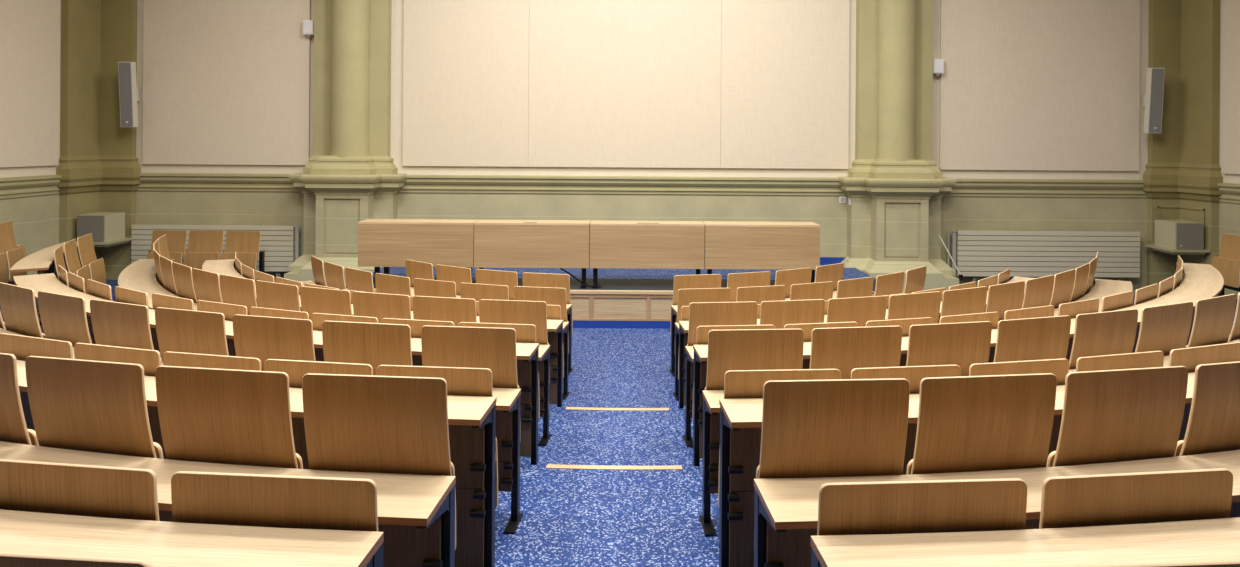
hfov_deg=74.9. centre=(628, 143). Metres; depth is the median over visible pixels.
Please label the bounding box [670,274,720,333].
chair
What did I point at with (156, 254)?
chair
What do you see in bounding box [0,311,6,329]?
chair
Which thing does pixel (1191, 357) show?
chair
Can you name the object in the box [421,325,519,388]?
chair
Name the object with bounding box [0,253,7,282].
chair
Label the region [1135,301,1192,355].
chair
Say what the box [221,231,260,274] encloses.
chair
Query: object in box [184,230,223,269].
chair
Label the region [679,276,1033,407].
desk
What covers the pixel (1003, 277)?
chair
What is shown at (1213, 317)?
chair
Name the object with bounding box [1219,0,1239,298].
wall
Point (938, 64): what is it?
junction box
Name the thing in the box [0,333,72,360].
chair
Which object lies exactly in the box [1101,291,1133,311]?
chair
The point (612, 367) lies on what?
floor
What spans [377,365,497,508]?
chair
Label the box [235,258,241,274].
chair
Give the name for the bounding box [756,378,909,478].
chair
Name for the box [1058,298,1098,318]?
chair
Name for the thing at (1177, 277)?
chair
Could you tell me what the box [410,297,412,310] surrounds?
chair
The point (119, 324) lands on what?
chair
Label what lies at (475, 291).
chair
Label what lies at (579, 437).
floor
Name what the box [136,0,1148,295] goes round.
wall
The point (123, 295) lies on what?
chair
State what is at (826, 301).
chair
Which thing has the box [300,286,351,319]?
chair
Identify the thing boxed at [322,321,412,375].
chair
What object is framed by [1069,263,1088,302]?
chair
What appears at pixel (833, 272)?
chair
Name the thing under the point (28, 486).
chair
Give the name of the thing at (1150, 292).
chair
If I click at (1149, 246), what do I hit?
shelf
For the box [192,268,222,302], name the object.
chair
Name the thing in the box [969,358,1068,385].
chair
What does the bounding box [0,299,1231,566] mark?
floor
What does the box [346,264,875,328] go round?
stage
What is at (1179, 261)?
chair
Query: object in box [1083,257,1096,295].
chair
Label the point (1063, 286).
chair
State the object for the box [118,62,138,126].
speaker
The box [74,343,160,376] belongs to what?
chair
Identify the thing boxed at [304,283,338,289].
chair
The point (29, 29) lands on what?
acoustic panel
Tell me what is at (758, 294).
chair
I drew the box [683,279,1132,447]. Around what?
desk
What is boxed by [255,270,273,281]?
chair
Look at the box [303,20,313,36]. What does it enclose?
junction box
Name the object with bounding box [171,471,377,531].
chair
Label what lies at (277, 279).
chair
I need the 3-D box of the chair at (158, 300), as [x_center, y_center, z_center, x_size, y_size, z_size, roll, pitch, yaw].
[-3.510,1.531,6.336,0.535,0.690,0.156,0,0,30]
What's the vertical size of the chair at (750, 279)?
0.690 m
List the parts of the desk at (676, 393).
leg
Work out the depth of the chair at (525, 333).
5.39 m
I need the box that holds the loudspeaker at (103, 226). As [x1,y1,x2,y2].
[77,212,124,241]
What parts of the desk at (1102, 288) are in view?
leg, arm, panel, modesty panel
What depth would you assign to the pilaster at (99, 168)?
13.06 m
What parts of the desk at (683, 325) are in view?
leg, panel, arm, modesty panel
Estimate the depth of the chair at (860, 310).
6.43 m
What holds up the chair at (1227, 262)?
on the bench at (1222, 293)
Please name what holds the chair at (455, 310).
attached to the desk at (141, 275)
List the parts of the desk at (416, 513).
modesty panel, arm, leg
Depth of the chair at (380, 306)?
6.46 m
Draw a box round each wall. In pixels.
[0,0,60,274]
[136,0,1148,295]
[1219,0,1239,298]
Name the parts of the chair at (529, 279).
backrest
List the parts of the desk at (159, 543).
arm, leg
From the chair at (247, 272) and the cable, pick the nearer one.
the chair at (247, 272)
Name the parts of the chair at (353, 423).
backrest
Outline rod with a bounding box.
[938,235,962,279]
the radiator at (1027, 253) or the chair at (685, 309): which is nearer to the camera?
the chair at (685, 309)
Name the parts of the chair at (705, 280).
backrest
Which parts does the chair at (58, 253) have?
backrest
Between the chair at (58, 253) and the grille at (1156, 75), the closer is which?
the chair at (58, 253)
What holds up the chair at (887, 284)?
attached to the desk at (676, 393)
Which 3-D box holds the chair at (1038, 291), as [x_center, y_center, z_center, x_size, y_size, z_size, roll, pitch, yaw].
[3.747,1.582,7.518,0.535,0.690,0.156,0,0,-38]
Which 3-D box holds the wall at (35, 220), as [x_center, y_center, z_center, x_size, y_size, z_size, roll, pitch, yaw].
[-8.834,-0.912,4.650,0.200,6.600,17.300,0,0,0]
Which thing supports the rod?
on the pilaster at (895, 188)
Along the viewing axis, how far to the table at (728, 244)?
10.95 m
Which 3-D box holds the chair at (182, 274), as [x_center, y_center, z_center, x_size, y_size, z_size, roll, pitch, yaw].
[-4.309,1.526,7.932,0.535,0.690,0.156,0,0,44]
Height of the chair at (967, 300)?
0.690 m
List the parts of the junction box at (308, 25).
lid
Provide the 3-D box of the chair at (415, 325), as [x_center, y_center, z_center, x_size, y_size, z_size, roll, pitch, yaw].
[-1.427,1.546,5.573,0.535,0.690,0.156,0,0,11]
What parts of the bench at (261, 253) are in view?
post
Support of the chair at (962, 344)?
attached to the desk at (711, 407)
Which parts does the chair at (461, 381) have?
backrest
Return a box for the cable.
[560,268,601,286]
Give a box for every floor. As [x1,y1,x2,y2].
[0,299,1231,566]
[106,280,702,466]
[220,289,1134,408]
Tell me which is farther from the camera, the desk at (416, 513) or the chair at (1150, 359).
the chair at (1150, 359)
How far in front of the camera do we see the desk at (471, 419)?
3.53 m
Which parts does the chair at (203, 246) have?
backrest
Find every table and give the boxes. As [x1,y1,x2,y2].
[358,219,477,282]
[474,220,590,287]
[590,220,704,287]
[702,221,819,282]
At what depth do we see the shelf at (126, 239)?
12.62 m
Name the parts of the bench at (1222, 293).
post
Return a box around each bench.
[149,251,264,272]
[1217,256,1239,296]
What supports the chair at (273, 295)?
attached to the desk at (141, 275)
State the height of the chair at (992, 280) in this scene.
0.690 m
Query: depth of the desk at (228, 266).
6.97 m
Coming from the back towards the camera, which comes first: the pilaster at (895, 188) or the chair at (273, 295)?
the pilaster at (895, 188)
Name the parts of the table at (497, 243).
panel, leg, panel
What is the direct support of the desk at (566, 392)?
on the floor at (612, 367)
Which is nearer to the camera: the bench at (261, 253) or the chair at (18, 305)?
the chair at (18, 305)
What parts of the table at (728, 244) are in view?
panel, leg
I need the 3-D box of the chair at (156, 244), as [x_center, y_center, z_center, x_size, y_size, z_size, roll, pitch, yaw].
[-5.600,1.517,9.709,0.156,0.690,0.535,0,0,-26]
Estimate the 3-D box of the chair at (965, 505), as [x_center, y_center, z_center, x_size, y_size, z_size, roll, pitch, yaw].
[0.729,1.188,2.091,0.535,0.690,0.156,0,0,-4]
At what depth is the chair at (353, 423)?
2.91 m
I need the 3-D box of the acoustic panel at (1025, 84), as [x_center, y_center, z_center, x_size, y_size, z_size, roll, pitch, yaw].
[6.743,-1.780,13.273,3.260,4.445,0.046,0,0,0]
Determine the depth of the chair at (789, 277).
9.16 m
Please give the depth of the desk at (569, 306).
8.66 m
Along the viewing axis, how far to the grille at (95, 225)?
12.50 m
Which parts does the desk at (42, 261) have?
panel, leg, modesty panel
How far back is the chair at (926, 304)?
6.62 m
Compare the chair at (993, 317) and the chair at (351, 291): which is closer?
the chair at (993, 317)
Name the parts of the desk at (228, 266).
modesty panel, panel, leg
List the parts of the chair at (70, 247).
backrest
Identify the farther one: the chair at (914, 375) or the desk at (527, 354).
the desk at (527, 354)
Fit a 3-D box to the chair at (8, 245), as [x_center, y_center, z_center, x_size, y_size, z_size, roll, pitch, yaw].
[-7.532,1.307,9.855,0.172,0.690,0.535,0,0,-19]
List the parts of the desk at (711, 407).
leg, arm, panel, modesty panel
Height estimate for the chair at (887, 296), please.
0.690 m
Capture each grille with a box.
[77,216,104,240]
[119,63,132,126]
[1149,68,1163,132]
[1176,223,1202,248]
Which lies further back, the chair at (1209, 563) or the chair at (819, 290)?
the chair at (819, 290)
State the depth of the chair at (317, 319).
5.65 m
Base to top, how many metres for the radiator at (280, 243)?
1.080 m
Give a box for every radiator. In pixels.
[131,224,303,277]
[947,230,1139,281]
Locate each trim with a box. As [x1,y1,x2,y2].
[0,175,60,199]
[136,173,301,192]
[398,175,847,196]
[942,178,1146,198]
[1218,183,1239,204]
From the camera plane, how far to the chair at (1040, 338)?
4.79 m
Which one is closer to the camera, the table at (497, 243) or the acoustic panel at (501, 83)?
the table at (497, 243)
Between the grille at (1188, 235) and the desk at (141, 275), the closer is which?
the desk at (141, 275)
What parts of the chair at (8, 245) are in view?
backrest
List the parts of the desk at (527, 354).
panel, modesty panel, arm, leg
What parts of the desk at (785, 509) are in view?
leg, arm, modesty panel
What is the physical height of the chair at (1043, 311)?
0.690 m
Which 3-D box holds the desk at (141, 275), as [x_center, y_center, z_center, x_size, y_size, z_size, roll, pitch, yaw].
[-3.740,1.878,7.857,7.366,0.712,1.470,0,0,39]
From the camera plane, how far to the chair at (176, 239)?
12.59 m
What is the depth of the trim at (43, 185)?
11.71 m
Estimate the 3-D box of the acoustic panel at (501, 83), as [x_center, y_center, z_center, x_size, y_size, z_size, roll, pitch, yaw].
[-0.042,-1.828,13.273,7.307,4.445,0.046,0,0,0]
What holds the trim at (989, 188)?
attached to the wall at (179, 208)
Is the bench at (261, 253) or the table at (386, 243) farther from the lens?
the bench at (261, 253)
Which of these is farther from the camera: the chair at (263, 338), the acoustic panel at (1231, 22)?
the acoustic panel at (1231, 22)
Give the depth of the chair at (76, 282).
7.21 m
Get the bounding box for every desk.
[0,245,522,534]
[0,441,455,566]
[0,509,383,566]
[10,241,93,331]
[13,273,538,464]
[16,360,496,566]
[118,259,551,445]
[202,259,562,406]
[298,281,569,399]
[411,287,572,374]
[669,291,873,375]
[673,323,678,400]
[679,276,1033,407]
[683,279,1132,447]
[693,262,1223,466]
[699,339,1239,536]
[719,372,1194,566]
[754,450,1239,566]
[811,517,1239,566]
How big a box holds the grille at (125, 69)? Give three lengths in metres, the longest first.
1.016 x 0.176 x 0.012 m
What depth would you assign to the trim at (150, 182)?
13.26 m
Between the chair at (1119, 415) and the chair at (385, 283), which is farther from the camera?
the chair at (385, 283)
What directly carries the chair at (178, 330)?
attached to the desk at (508, 399)
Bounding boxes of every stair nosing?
[546,464,682,469]
[566,407,668,410]
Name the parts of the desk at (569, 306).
leg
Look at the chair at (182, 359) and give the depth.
3.83 m
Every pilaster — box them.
[56,0,140,279]
[284,0,407,285]
[838,0,958,292]
[1142,0,1222,296]
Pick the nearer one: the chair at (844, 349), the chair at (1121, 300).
the chair at (844, 349)
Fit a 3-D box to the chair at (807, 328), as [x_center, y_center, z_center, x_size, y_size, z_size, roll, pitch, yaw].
[1.290,1.565,5.562,0.535,0.690,0.156,0,0,-11]
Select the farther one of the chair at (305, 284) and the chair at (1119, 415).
the chair at (305, 284)
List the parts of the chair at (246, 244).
backrest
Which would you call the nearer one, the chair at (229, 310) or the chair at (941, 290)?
the chair at (229, 310)
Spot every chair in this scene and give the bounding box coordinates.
[0,221,26,281]
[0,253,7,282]
[0,282,44,337]
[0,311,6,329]
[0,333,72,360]
[0,353,38,445]
[0,459,159,520]
[0,552,152,566]
[25,356,162,458]
[38,291,91,346]
[54,245,75,283]
[58,265,68,286]
[64,239,90,293]
[68,272,85,292]
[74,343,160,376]
[77,233,105,283]
[87,279,111,300]
[90,299,161,361]
[115,286,148,308]
[147,230,186,263]
[152,293,193,309]
[153,239,159,253]
[154,250,165,288]
[155,307,228,361]
[155,365,302,468]
[158,234,173,261]
[160,256,177,295]
[163,351,260,370]
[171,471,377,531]
[172,262,196,302]
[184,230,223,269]
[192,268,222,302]
[197,300,247,320]
[220,274,257,314]
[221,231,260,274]
[232,314,315,370]
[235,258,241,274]
[241,264,254,281]
[250,307,308,318]
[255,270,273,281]
[255,280,300,310]
[265,359,372,387]
[275,277,302,294]
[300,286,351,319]
[302,373,455,549]
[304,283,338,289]
[311,256,326,285]
[311,313,377,330]
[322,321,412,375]
[324,261,345,289]
[343,289,362,303]
[345,267,373,292]
[352,291,410,322]
[375,273,411,296]
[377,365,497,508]
[381,318,454,337]
[405,259,433,287]
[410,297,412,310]
[412,296,476,325]
[413,278,456,297]
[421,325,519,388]
[436,264,471,294]
[458,322,539,419]
[460,283,508,301]
[475,269,517,299]
[476,301,478,315]
[479,299,548,344]
[513,286,568,353]
[523,272,572,333]
[547,305,563,377]
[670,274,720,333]
[676,288,730,322]
[678,306,688,379]
[687,301,757,345]
[696,325,774,344]
[705,329,803,389]
[718,369,840,506]
[727,271,770,301]
[736,285,785,303]
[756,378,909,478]
[757,304,760,318]
[760,299,824,328]
[775,268,811,297]
[784,322,857,341]
[790,281,833,300]
[809,326,901,378]
[814,263,843,290]
[817,478,1026,535]
[825,300,827,314]
[826,296,886,326]
[836,277,872,297]
[851,365,960,393]
[866,317,932,336]
[874,272,903,295]
[884,293,905,308]
[887,291,940,323]
[903,266,926,293]
[906,321,991,375]
[906,373,1056,474]
[911,288,945,300]
[939,286,986,323]
[940,312,998,328]
[949,281,975,289]
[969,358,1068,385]
[977,275,996,289]
[985,281,1024,320]
[994,315,1070,361]
[997,269,1009,283]
[1004,305,1053,319]
[1022,275,1053,308]
[1032,559,1239,566]
[1039,468,1232,528]
[1046,366,1187,466]
[1050,269,1075,308]
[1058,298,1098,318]
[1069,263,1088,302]
[1069,309,1137,369]
[1076,351,1163,371]
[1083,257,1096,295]
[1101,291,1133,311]
[1134,283,1157,304]
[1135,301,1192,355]
[1157,276,1173,297]
[1169,342,1239,372]
[1173,269,1181,289]
[1174,361,1239,456]
[1175,255,1182,273]
[1186,294,1235,347]
[1212,233,1239,287]
[1227,293,1239,341]
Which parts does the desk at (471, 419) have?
modesty panel, panel, arm, leg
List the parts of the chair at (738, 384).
backrest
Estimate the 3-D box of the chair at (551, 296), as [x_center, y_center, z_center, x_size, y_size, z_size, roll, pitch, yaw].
[-0.863,1.751,7.980,0.535,0.690,0.156,0,0,11]
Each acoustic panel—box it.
[0,0,59,166]
[142,0,310,164]
[402,0,849,168]
[939,0,1139,170]
[1222,0,1239,173]
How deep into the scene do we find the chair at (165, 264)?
8.28 m
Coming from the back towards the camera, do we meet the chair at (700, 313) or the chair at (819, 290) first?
the chair at (819, 290)
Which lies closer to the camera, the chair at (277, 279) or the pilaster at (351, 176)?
the chair at (277, 279)
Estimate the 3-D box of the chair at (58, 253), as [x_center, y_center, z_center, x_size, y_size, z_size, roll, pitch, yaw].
[-6.316,1.512,9.082,0.172,0.690,0.535,0,0,-28]
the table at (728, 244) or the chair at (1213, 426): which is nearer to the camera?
the chair at (1213, 426)
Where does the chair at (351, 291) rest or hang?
attached to the desk at (228, 266)
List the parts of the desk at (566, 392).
leg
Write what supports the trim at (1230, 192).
attached to the wall at (1229, 214)
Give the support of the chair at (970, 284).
attached to the desk at (683, 325)
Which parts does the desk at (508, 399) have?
modesty panel, arm, leg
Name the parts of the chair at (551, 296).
backrest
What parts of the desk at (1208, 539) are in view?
leg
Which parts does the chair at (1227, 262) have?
backrest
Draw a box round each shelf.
[76,237,132,246]
[1144,244,1209,254]
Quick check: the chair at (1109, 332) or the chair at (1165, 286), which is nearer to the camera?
the chair at (1109, 332)
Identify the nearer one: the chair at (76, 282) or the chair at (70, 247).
the chair at (76, 282)
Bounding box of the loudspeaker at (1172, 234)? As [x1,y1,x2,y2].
[1155,219,1203,249]
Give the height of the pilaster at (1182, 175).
6.597 m
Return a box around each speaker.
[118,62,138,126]
[1143,68,1164,132]
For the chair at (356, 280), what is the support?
attached to the desk at (566, 392)
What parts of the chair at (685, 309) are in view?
backrest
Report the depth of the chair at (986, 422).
2.96 m
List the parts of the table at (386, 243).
leg, panel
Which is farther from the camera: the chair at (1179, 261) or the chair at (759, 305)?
the chair at (1179, 261)
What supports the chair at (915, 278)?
attached to the desk at (676, 393)
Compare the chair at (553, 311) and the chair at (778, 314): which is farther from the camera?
the chair at (553, 311)
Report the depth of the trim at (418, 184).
13.26 m
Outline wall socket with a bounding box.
[839,196,845,202]
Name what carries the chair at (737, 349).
attached to the desk at (711, 407)
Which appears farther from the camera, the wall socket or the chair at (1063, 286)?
the wall socket
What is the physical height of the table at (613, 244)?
0.876 m
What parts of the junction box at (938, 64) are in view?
lid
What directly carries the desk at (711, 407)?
on the floor at (571, 517)
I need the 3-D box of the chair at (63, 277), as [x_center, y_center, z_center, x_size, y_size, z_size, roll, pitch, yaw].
[-5.296,1.519,7.681,0.156,0.690,0.535,0,0,-42]
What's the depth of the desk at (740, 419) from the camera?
3.52 m
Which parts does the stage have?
rail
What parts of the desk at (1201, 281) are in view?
leg, arm, panel, modesty panel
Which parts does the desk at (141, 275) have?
modesty panel, panel, arm, leg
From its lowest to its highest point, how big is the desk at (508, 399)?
0.718 m
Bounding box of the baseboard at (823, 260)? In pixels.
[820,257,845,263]
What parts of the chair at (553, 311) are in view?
backrest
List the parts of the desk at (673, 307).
leg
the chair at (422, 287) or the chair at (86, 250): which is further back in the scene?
the chair at (86, 250)
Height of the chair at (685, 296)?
0.690 m
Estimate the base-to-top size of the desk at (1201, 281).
0.930 m
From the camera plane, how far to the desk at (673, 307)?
8.64 m
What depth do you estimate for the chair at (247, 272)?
9.05 m
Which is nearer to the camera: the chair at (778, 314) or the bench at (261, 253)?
the chair at (778, 314)
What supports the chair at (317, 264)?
attached to the desk at (566, 392)
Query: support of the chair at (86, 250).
attached to the desk at (42, 261)
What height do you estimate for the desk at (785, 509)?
0.683 m
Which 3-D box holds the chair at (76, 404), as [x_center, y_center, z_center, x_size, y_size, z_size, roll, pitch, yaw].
[-2.060,1.168,3.144,0.535,0.690,0.156,0,0,12]
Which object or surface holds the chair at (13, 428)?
attached to the desk at (416, 513)
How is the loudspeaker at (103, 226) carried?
on the shelf at (126, 239)
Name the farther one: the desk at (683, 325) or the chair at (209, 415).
the desk at (683, 325)
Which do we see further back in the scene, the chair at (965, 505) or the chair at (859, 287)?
the chair at (859, 287)
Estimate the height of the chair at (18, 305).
0.690 m
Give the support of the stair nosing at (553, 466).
on the floor at (571, 517)
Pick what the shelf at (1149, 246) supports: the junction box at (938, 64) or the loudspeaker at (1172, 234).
the loudspeaker at (1172, 234)
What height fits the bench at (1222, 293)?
0.720 m
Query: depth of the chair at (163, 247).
10.22 m
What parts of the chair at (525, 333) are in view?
backrest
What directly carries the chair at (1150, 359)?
attached to the desk at (740, 419)
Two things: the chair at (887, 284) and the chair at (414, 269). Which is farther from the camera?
the chair at (414, 269)
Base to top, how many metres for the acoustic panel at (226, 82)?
4.445 m
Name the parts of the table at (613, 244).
leg, panel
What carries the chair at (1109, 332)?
attached to the desk at (711, 407)
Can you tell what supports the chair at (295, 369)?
attached to the desk at (471, 419)
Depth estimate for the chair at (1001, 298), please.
7.14 m
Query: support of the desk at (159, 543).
on the floor
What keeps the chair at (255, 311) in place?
attached to the desk at (527, 354)
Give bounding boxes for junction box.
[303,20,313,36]
[933,59,943,75]
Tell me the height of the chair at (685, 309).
0.690 m
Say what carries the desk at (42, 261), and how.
on the floor at (579, 437)
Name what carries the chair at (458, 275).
attached to the desk at (569, 306)
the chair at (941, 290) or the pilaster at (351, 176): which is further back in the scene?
the pilaster at (351, 176)
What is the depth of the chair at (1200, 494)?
2.07 m
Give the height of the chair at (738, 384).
0.690 m
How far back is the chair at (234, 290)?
7.18 m
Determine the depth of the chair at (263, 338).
4.67 m
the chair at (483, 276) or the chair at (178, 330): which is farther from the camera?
the chair at (483, 276)
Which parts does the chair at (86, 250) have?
backrest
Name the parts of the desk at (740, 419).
leg, arm, panel, modesty panel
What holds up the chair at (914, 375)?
attached to the desk at (740, 419)
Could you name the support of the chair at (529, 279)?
attached to the desk at (569, 306)
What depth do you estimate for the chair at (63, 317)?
5.30 m
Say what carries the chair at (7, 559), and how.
attached to the desk
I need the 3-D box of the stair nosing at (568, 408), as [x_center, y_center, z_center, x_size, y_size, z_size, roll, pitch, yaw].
[-0.098,2.272,6.875,0.880,0.034,0.078,0,0,0]
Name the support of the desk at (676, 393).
on the floor at (612, 367)
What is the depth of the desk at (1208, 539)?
1.93 m
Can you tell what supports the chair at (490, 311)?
attached to the desk at (141, 275)
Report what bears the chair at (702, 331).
attached to the desk at (1201, 281)
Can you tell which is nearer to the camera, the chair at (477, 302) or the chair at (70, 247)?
the chair at (477, 302)
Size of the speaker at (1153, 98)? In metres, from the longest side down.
1.040 x 0.374 x 0.200 m
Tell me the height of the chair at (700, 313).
0.690 m
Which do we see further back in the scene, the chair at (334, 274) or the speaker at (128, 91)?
the speaker at (128, 91)
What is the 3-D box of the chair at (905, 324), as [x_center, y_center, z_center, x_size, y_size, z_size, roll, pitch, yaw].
[1.864,1.569,5.700,0.535,0.690,0.156,0,0,-16]
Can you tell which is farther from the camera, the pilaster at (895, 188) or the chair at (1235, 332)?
the pilaster at (895, 188)
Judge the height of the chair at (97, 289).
0.690 m

